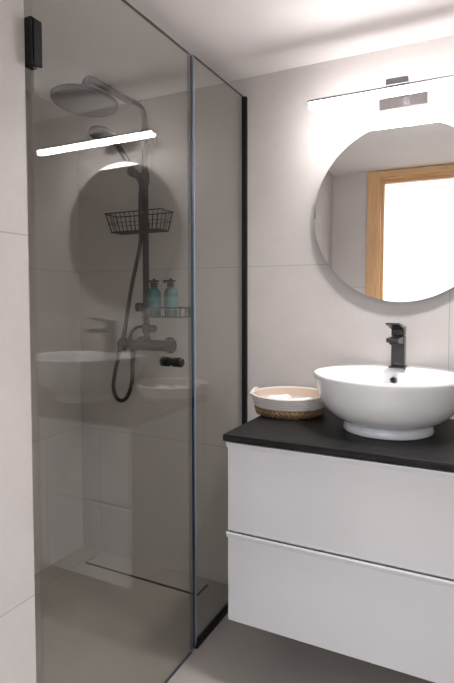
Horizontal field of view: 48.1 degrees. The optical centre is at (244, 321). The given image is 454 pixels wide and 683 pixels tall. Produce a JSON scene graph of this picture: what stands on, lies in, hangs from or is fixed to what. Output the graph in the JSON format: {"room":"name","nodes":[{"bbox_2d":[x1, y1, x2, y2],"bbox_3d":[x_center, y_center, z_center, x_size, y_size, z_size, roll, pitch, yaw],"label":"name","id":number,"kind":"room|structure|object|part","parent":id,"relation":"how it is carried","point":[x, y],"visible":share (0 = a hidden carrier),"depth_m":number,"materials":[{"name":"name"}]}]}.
{"room":"bathroom","nodes":[
{"label":"bathroom","id":0,"kind":"room"},
{"bbox_2d":[0,0,35,682],"bbox_3d":[-1.008,0.113,1.105,0.968,2.076,0.480,1,3,26],"label":"wall","id":1,"kind":"structure","parent":0,"point":[17,583],"depth_m":1.07,"materials":[{"name":"tile"}]},
{"bbox_2d":[24,0,194,682],"bbox_3d":[-0.317,0.139,1.407,0.078,1.994,0.663,1,3,26],"label":"shower door","id":2,"kind":"structure","parent":1,"relation":"attached to","point":[32,26],"depth_m":1.66,"materials":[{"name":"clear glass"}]},
{"bbox_3d":[-0.247,0.125,1.601,0.035,0.031,0.031,1,3,26],"label":"knob","id":3,"kind":"part","parent":2,"relation":"part of","materials":[{"name":"black metal"}]},
{"bbox_3d":[-0.208,0.126,1.582,0.035,0.031,0.031,1,3,26],"label":"knob","id":4,"kind":"part","parent":2,"relation":"part of","materials":[{"name":"black metal"}]},
{"bbox_2d":[25,90,82,574],"bbox_3d":[-1.065,0.075,1.986,0.100,2.076,1.060,1,3,26],"label":"wall","id":5,"kind":"structure","parent":0,"point":[51,130],"depth_m":2.30,"materials":[{"name":"tile"}]},
{"bbox_2d":[34,545,434,682],"bbox_3d":[0.217,1.190,1.149,3.176,0.080,1.740,1,3,26],"label":"floor","id":6,"kind":"structure","parent":0,"point":[93,624],"depth_m":1.79,"materials":[{"name":"tile"}]},
{"bbox_2d":[85,554,207,595],"bbox_3d":[-0.442,1.102,2.229,0.601,0.003,0.090,1,3,26],"label":"floor drain","id":7,"kind":"object","parent":6,"relation":"on","point":[174,582],"visible":1,"depth_m":2.22,"materials":[{"name":"black"}]},
{"bbox_2d":[191,55,247,648],"bbox_3d":[-0.084,0.117,1.884,0.022,2.001,0.396,1,3,26],"label":"glass panel","id":8,"kind":"object","parent":6,"relation":"on","point":[210,627],"visible":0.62,"depth_m":2.02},
{"bbox_2d":[24,0,453,104],"bbox_3d":[0.216,-0.974,1.056,3.176,0.100,1.740,1,3,26],"label":"ceiling","id":9,"kind":"structure","parent":0,"point":[107,41],"depth_m":1.69,"materials":[{"name":"paint"}]},
{"bbox_2d":[77,35,453,584],"bbox_3d":[0.573,0.081,1.841,3.176,2.076,0.100,1,3,26],"label":"wall","id":10,"kind":"structure","parent":0,"point":[303,319],"depth_m":2.12,"materials":[{"name":"tile"}]},
{"bbox_2d":[50,76,176,360],"bbox_3d":[-0.509,-0.360,1.987,0.276,1.087,0.540,1,3,26],"label":"shower column","id":11,"kind":"structure","parent":10,"relation":"attached to","point":[83,99],"depth_m":2.08,"materials":[{"name":"black metal"}]},
{"bbox_2d":[88,125,142,402],"bbox_3d":[-0.507,-0.189,2.049,0.157,1.093,0.326,0,2,1],"label":"shower","id":12,"kind":"object","parent":11,"relation":"attached to","point":[102,134],"visible":0.94,"depth_m":2.17,"materials":[{"name":"black metal"}]},
{"bbox_3d":[-0.479,-0.652,2.038,0.028,0.159,0.209,1,3,26],"label":"handle","id":13,"kind":"part","parent":12,"relation":"part of","materials":[{"name":"black metal"}]},
{"bbox_3d":[-0.532,0.097,2.239,0.033,0.058,0.058,1,3,26],"label":"mixer knob","id":14,"kind":"part","parent":11,"relation":"part of","materials":[{"name":"black metal"}]},
{"bbox_2d":[130,349,136,360],"bbox_3d":[-0.483,0.145,2.209,0.028,0.057,0.028,1,3,26],"label":"outlet","id":15,"kind":"object","parent":11,"relation":"attached to","point":[133,352],"depth_m":2.20,"materials":[{"name":"metal"}]},
{"bbox_2d":[104,208,173,234],"bbox_3d":[-0.432,-0.412,2.117,0.292,0.080,0.132,1,3,26],"label":"wire basket","id":16,"kind":"object","parent":11,"relation":"attached to","point":[145,224],"visible":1,"depth_m":2.09,"materials":[{"name":"black metal"}]},
{"bbox_3d":[-0.395,0.028,2.170,0.037,0.032,0.032,1,3,26],"label":"diverter knob","id":17,"kind":"part","parent":11,"relation":"part of","materials":[{"name":"black metal"}]},
{"bbox_2d":[135,303,190,317],"bbox_3d":[-0.348,-0.049,2.101,0.292,0.059,0.114,1,3,26],"label":"wire shelf","id":18,"kind":"object","parent":11,"relation":"attached to","point":[139,307],"visible":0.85,"depth_m":2.06,"materials":[{"name":"black metal"}]},
{"bbox_2d":[146,279,160,315],"bbox_3d":[-0.375,-0.101,2.092,0.060,0.153,0.056,1,3,26],"label":"soap bottle","id":19,"kind":"object","parent":18,"relation":"on","point":[153,294],"visible":0.94,"depth_m":2.07,"materials":[{"name":"teal plastic"}]},
{"bbox_2d":[163,278,177,315],"bbox_3d":[-0.301,-0.100,2.057,0.060,0.153,0.056,1,3,26],"label":"soap bottle","id":20,"kind":"object","parent":18,"relation":"on","point":[170,293],"visible":0.97,"depth_m":2.04,"materials":[{"name":"teal plastic"}]},
{"bbox_3d":[-0.313,0.102,2.134,0.033,0.058,0.058,1,3,26],"label":"mixer knob","id":21,"kind":"part","parent":11,"relation":"part of","materials":[{"name":"black metal"}]},
{"bbox_2d":[226,442,453,682],"bbox_3d":[0.441,0.635,1.589,0.862,0.553,0.509,1,3,26],"label":"vanity cabinet","id":22,"kind":"object","parent":10,"relation":"attached to","point":[352,557],"visible":0.98,"depth_m":1.39,"materials":[{"name":"white paint"}]},
{"bbox_2d":[223,407,453,471],"bbox_3d":[0.440,0.347,1.576,0.879,0.020,0.512,1,3,26],"label":"countertop","id":23,"kind":"structure","parent":22,"relation":"on","point":[325,434],"depth_m":1.46,"materials":[{"name":"black stone"}]},
{"bbox_2d":[249,386,324,419],"bbox_3d":[0.161,0.284,1.826,0.282,0.083,0.266,1,3,26],"label":"woven basket","id":24,"kind":"object","parent":23,"relation":"on","point":[289,409],"visible":0.9,"depth_m":1.73,"materials":[{"name":"fabric"}]},
{"bbox_2d":[267,394,291,398],"bbox_3d":[0.120,0.288,1.835,0.071,0.051,0.115,2,3,44],"label":"rolled towel","id":25,"kind":"object","parent":24,"relation":"in","point":[284,396],"visible":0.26,"depth_m":1.82,"materials":[{"name":"white fabric"}]},
{"bbox_2d":[313,364,453,440],"bbox_3d":[0.448,0.247,1.592,0.465,0.178,0.443,1,3,26],"label":"basin","id":26,"kind":"object","parent":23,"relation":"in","point":[375,401],"visible":0.99,"depth_m":1.45,"materials":[{"name":"white ceramic"}]},
{"bbox_2d":[386,323,407,368],"bbox_3d":[0.497,0.078,1.671,0.054,0.155,0.150,1,3,26],"label":"faucet","id":27,"kind":"object","parent":26,"relation":"on","point":[397,341],"visible":1,"depth_m":1.69,"materials":[{"name":"black metal"}]},
{"bbox_3d":[0.487,0.062,1.650,0.038,0.024,0.105,1,3,26],"label":"spout","id":28,"kind":"part","parent":27,"relation":"part of","materials":[{"name":"black metal"}]},
{"bbox_3d":[0.496,0.024,1.667,0.043,0.048,0.146,1,3,26],"label":"lever","id":29,"kind":"part","parent":27,"relation":"part of","materials":[{"name":"black metal"}]},
{"bbox_3d":[0.519,0.150,1.718,0.054,0.006,0.052,1,3,26],"label":"plate","id":30,"kind":"part","parent":27,"relation":"part of","materials":[{"name":"black metal"}]},
{"bbox_3d":[0.338,0.792,1.382,0.854,0.259,0.022,1,3,26],"label":"drawer","id":31,"kind":"part","parent":22,"relation":"part of","materials":[{"name":"white paint"}]},
{"bbox_3d":[0.338,0.514,1.370,0.854,0.256,0.022,1,3,26],"label":"drawer","id":32,"kind":"part","parent":22,"relation":"part of","materials":[{"name":"white laminate"}]},
{"bbox_2d":[308,74,453,112],"bbox_3d":[0.531,-0.747,1.668,0.621,0.050,0.182,1,3,26],"label":"light","id":33,"kind":"object","parent":10,"relation":"attached to","point":[396,86],"visible":1,"depth_m":1.65,"materials":[{"name":"grey plastic"}]},
{"bbox_3d":[0.545,-0.756,1.748,0.160,0.040,0.026,1,3,26],"label":"wall plate","id":34,"kind":"part","parent":33,"relation":"part of","materials":[{"name":"silver metal"}]},
{"bbox_2d":[314,119,453,301],"bbox_3d":[0.543,-0.380,1.758,0.625,0.625,0.028,1,3,25],"label":"wall mirror","id":35,"kind":"object","parent":10,"relation":"attached to","point":[384,211],"visible":1,"depth_m":1.76,"materials":[{"name":"silver mirror"}]}
]}

